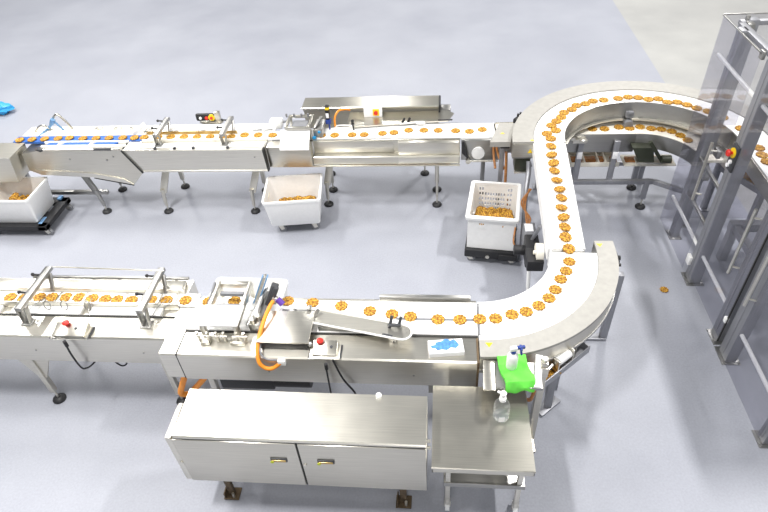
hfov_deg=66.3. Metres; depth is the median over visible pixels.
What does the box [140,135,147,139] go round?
cookie
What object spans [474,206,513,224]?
scrap
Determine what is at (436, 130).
cookie
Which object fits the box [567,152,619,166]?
tray
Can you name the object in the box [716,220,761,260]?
frame
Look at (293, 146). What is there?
machine
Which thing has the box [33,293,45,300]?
cookie
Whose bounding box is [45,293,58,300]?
cookie
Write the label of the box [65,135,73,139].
cookie
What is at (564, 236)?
cookie
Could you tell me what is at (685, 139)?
cookie
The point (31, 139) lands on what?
cookie
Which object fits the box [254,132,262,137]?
cookie
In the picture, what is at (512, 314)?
cookie
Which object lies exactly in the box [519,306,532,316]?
cookie
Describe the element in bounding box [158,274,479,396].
machine
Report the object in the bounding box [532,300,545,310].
cookie
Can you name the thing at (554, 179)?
cookie
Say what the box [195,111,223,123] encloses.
switch
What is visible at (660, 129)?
cookie
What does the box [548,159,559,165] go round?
cookie
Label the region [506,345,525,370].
spray bottle
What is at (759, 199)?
chute
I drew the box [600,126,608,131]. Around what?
cookie
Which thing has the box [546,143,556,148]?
cookie
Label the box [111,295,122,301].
cookie
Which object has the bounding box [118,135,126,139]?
cookie
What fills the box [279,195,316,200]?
scrap
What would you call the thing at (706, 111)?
cookie
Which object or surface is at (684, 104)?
cookie
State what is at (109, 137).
cookie
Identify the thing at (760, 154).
cookie
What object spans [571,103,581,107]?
cookie
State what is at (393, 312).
cookie
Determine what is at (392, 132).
cookie
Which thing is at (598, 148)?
conveyor
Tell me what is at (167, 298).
cookie
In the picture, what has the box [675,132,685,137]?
cookie
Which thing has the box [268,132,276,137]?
cookie
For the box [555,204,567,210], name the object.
cookie
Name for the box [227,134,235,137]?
cookie
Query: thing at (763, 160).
cookie
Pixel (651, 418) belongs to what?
floor
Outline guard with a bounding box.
[665,12,767,448]
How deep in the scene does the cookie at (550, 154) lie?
5.86 m
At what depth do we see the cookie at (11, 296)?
5.08 m
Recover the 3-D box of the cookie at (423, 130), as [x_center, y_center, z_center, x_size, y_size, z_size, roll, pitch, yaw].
[0.464,-1.467,6.848,0.108,0.013,0.107,-6,41,-2]
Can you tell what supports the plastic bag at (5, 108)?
on the floor
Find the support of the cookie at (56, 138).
on the conveyor at (101, 159)
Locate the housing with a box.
[0,143,29,181]
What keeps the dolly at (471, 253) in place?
on the floor
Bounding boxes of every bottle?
[497,390,506,421]
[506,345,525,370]
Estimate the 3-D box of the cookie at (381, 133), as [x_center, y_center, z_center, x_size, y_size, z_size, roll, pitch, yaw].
[-0.017,-1.429,6.848,0.108,0.013,0.107,-34,49,-29]
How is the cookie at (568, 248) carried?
on the conveyor at (587, 301)
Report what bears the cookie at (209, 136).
on the conveyor at (164, 155)
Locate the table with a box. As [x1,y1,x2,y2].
[431,385,535,511]
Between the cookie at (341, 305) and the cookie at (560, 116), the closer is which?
the cookie at (341, 305)
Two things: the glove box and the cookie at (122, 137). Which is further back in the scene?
the cookie at (122, 137)
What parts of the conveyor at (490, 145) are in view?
plate, tension rod, leg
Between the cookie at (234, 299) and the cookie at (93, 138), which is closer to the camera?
the cookie at (234, 299)
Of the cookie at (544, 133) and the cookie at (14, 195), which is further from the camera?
the cookie at (14, 195)
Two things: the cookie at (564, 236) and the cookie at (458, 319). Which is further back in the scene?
the cookie at (564, 236)
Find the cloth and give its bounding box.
[497,354,534,393]
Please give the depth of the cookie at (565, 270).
4.93 m
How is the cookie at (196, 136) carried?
on the conveyor at (164, 155)
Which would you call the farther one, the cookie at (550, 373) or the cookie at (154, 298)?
the cookie at (154, 298)
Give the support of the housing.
on the floor
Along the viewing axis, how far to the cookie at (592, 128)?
6.66 m
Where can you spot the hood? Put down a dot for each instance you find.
(502, 137)
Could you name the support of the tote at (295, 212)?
on the dolly at (316, 225)
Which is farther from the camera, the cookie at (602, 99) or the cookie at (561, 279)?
the cookie at (602, 99)
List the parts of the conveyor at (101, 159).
gate arm, blue panel, lip rod, white rail, panel, leg, blue panel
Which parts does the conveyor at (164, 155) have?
leg, leg, guide rail, guide rail, panel, leg, leg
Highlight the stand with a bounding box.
[483,354,548,452]
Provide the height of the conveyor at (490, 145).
1.151 m
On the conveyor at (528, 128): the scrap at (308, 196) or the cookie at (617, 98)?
the cookie at (617, 98)
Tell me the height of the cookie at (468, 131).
0.013 m
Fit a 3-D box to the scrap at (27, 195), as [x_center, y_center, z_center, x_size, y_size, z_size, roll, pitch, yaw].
[-4.554,-0.633,7.410,0.500,0.157,0.380,0,41,6]
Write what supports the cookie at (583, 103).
on the conveyor at (528, 128)
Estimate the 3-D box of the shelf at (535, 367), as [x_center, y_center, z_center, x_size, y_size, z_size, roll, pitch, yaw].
[0.934,0.860,4.229,0.385,0.029,0.230,0,41,6]
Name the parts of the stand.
plate, plate, post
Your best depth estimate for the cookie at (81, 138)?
7.15 m
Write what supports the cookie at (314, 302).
on the machine at (257, 342)
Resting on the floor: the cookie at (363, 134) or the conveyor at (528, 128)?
the conveyor at (528, 128)
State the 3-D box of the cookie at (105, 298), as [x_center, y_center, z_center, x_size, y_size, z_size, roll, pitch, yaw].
[-2.375,0.366,5.004,0.107,0.013,0.108,-1,41,4]
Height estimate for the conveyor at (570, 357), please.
0.842 m
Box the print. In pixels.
[431,339,458,350]
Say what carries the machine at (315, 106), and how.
on the floor
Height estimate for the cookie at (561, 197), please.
0.032 m
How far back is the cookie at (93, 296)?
5.02 m
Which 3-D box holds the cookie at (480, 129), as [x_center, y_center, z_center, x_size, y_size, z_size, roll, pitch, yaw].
[1.135,-1.460,6.782,0.107,0.013,0.108,11,43,17]
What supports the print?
on the glove box
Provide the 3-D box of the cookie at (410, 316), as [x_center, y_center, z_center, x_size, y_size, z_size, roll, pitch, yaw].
[0.210,0.476,4.650,0.107,0.013,0.108,6,42,12]
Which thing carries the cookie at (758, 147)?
on the conveyor at (528, 128)
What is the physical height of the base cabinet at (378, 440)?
1.036 m
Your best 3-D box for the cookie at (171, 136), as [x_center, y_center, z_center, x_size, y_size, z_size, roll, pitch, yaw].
[-2.565,-1.438,7.082,0.108,0.013,0.107,19,46,25]
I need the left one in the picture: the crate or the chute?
the crate
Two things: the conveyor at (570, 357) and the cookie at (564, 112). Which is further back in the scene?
the cookie at (564, 112)
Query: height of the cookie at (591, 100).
0.014 m
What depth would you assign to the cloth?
4.15 m
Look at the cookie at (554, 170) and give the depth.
5.72 m
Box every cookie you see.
[4,292,16,300]
[11,192,18,199]
[15,137,23,141]
[27,137,36,141]
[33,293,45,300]
[40,136,48,140]
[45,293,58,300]
[53,136,61,140]
[60,293,71,300]
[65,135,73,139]
[73,292,84,301]
[78,136,86,140]
[86,293,98,301]
[91,136,100,140]
[99,294,111,301]
[104,135,113,139]
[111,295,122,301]
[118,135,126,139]
[125,295,137,302]
[130,135,138,139]
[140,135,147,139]
[149,296,156,302]
[160,295,172,302]
[166,134,174,138]
[179,134,187,138]
[179,295,191,304]
[192,134,201,138]
[202,296,208,304]
[206,134,214,138]
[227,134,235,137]
[228,296,240,303]
[240,132,248,137]
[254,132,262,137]
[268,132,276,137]
[283,296,293,305]
[306,298,318,306]
[330,133,338,137]
[335,301,347,310]
[347,132,356,136]
[360,132,368,136]
[363,306,376,315]
[378,131,386,135]
[385,309,398,318]
[389,130,397,134]
[404,128,412,132]
[404,311,416,321]
[419,127,427,132]
[431,314,444,324]
[434,128,442,132]
[451,128,459,132]
[453,314,466,324]
[465,129,473,133]
[473,314,486,323]
[476,211,486,215]
[478,127,486,131]
[489,313,502,323]
[492,213,501,216]
[505,309,518,319]
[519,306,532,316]
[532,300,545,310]
[541,130,551,136]
[542,293,555,302]
[545,135,555,141]
[546,122,556,127]
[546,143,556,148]
[546,151,556,157]
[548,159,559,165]
[548,284,561,293]
[548,370,554,377]
[549,167,559,173]
[550,127,560,132]
[551,118,561,123]
[551,177,562,182]
[554,186,565,191]
[554,274,566,283]
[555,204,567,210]
[556,114,566,119]
[556,194,567,200]
[557,213,569,220]
[559,110,568,114]
[559,222,570,230]
[559,232,571,241]
[559,266,572,274]
[562,243,574,253]
[563,257,575,265]
[567,106,576,111]
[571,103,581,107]
[581,101,590,105]
[587,126,596,131]
[588,98,597,103]
[598,97,608,102]
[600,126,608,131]
[613,96,622,100]
[614,124,623,129]
[623,94,632,99]
[625,126,634,130]
[633,95,642,99]
[635,124,644,128]
[643,96,653,101]
[646,126,655,130]
[653,96,663,100]
[656,126,665,131]
[660,286,668,292]
[662,99,672,104]
[666,128,676,133]
[672,99,682,104]
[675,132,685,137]
[681,102,692,106]
[682,137,692,142]
[691,105,701,110]
[703,108,709,113]
[755,144,764,150]
[756,151,767,157]
[760,158,767,164]
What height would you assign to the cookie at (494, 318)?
0.013 m
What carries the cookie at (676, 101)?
on the conveyor at (528, 128)
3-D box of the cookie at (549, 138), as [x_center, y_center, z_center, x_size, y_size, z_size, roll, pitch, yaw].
[1.715,-1.209,6.048,0.111,0.014,0.112,-17,43,-14]
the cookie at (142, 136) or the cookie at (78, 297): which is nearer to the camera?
the cookie at (78, 297)
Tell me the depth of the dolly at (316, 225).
7.10 m
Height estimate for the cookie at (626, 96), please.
0.014 m
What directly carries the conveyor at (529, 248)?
on the floor
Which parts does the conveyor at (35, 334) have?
guide rail, guide rail, panel, tie rod, rail, leg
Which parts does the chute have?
leg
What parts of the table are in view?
leg, leg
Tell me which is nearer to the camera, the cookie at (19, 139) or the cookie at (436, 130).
the cookie at (436, 130)
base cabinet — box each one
[165,389,430,508]
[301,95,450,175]
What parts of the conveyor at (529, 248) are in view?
leg, drive motor, rail, rail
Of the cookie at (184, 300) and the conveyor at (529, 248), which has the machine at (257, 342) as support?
the cookie at (184, 300)
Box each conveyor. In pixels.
[0,266,198,404]
[13,113,151,213]
[122,111,275,213]
[460,123,514,209]
[477,241,624,389]
[495,120,727,209]
[511,81,767,211]
[513,143,584,290]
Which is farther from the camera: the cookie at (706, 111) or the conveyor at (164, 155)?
the conveyor at (164, 155)
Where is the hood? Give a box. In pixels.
[490,123,514,148]
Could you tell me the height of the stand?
1.030 m
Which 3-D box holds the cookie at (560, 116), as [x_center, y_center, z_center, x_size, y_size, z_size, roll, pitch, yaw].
[1.921,-1.506,6.369,0.111,0.014,0.112,5,42,11]
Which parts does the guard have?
plate, rail, plate, handle, post, rail, plate, post, post, plate, rail, post, post, handle, rail, handle, plate, post, rail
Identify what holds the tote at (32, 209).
on the dolly at (61, 202)
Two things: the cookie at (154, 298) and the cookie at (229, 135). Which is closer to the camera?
the cookie at (154, 298)
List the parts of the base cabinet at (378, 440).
panel, door, handle, lid, handle, door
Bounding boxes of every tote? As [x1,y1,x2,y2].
[0,177,53,222]
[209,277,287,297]
[261,173,322,225]
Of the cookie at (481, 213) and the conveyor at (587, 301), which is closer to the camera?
the conveyor at (587, 301)
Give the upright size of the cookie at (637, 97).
0.014 m
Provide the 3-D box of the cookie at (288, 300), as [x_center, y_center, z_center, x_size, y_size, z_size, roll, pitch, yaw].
[-0.795,0.370,4.861,0.108,0.013,0.107,7,42,13]
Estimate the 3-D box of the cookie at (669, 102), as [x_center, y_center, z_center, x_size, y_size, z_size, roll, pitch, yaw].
[3.123,-1.695,6.479,0.112,0.014,0.111,14,44,20]
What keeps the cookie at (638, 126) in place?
on the conveyor at (598, 148)
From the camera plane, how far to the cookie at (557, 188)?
5.56 m
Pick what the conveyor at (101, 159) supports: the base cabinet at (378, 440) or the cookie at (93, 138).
the cookie at (93, 138)
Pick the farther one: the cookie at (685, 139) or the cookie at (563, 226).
the cookie at (685, 139)
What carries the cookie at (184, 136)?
on the conveyor at (164, 155)
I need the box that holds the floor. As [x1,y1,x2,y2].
[0,0,767,511]
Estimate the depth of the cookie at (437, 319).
4.61 m
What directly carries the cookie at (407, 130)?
on the machine at (293, 146)
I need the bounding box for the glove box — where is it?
[428,338,464,357]
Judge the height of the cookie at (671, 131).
0.013 m
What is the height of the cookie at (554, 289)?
0.013 m
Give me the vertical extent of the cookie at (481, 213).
0.047 m
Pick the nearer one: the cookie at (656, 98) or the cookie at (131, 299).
the cookie at (131, 299)
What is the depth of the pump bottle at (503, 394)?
3.98 m
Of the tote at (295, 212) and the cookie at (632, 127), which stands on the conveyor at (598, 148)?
the cookie at (632, 127)
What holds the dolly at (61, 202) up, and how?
on the floor
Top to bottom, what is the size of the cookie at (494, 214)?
0.033 m
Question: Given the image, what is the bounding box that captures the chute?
[720,166,763,235]
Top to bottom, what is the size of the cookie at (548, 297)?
0.013 m
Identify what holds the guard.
on the floor
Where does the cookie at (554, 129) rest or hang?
on the conveyor at (528, 128)
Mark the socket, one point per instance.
(280, 362)
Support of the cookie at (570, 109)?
on the conveyor at (528, 128)
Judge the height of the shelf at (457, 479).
0.050 m
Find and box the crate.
[465,180,521,250]
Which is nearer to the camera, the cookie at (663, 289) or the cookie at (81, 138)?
the cookie at (663, 289)
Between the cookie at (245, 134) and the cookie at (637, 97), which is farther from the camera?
the cookie at (245, 134)
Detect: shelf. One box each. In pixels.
[444,473,525,489]
[495,361,542,390]
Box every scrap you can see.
[8,194,29,199]
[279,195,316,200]
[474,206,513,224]
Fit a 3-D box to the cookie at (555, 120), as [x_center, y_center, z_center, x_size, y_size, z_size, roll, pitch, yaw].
[1.849,-1.449,6.310,0.112,0.014,0.111,-9,41,-5]
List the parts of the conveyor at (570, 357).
leg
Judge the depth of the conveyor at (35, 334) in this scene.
4.89 m
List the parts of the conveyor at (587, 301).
leg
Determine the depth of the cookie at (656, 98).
6.54 m
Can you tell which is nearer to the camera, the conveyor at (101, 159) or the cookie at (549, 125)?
the cookie at (549, 125)
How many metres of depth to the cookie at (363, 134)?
6.84 m
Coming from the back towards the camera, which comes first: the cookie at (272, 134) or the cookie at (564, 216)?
the cookie at (272, 134)
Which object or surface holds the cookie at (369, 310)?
on the machine at (257, 342)
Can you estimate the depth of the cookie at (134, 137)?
7.10 m
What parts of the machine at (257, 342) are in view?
grey rod, leg, plate, drive motor, raised lid, diverter plate, skirt plate, hinge post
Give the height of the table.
0.782 m
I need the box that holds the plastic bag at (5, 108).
[0,101,14,114]
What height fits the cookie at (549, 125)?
0.014 m
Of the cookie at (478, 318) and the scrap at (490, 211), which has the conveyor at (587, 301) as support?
the cookie at (478, 318)
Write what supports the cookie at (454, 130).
on the machine at (293, 146)
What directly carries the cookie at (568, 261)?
on the conveyor at (587, 301)
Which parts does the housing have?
housing lid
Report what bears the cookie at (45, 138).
on the conveyor at (101, 159)
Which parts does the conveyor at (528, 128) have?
leg, leg, exit rail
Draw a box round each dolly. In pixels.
[0,195,72,234]
[279,223,319,231]
[464,224,517,264]
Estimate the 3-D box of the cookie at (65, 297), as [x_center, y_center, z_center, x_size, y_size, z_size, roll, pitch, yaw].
[-2.730,0.353,5.051,0.107,0.013,0.108,-8,41,-4]
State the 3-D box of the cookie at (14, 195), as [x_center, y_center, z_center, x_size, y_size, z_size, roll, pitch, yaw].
[-4.599,-0.742,7.327,0.107,0.064,0.110,-22,44,-19]
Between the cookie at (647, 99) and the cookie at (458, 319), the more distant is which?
the cookie at (647, 99)
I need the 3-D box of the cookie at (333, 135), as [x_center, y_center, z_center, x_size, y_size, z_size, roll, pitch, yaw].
[-0.576,-1.415,6.881,0.107,0.013,0.108,-19,43,-16]
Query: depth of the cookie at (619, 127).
6.65 m
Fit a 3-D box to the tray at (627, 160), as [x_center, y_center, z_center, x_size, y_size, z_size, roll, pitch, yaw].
[3.104,-1.127,6.931,0.580,0.020,0.230,0,41,6]
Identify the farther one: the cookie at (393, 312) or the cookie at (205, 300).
the cookie at (205, 300)
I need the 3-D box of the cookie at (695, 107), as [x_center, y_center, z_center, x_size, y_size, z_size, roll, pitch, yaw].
[3.373,-1.597,6.345,0.111,0.014,0.112,11,44,17]
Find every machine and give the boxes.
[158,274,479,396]
[266,105,459,207]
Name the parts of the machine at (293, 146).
head motor, leg, access panel, guard plate, access panel, access panel, leg, leg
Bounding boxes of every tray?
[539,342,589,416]
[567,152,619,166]
[620,154,675,165]
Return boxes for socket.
[277,359,285,365]
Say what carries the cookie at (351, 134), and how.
on the machine at (293, 146)
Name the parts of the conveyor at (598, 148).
plate, plate, frame rail, leg, leg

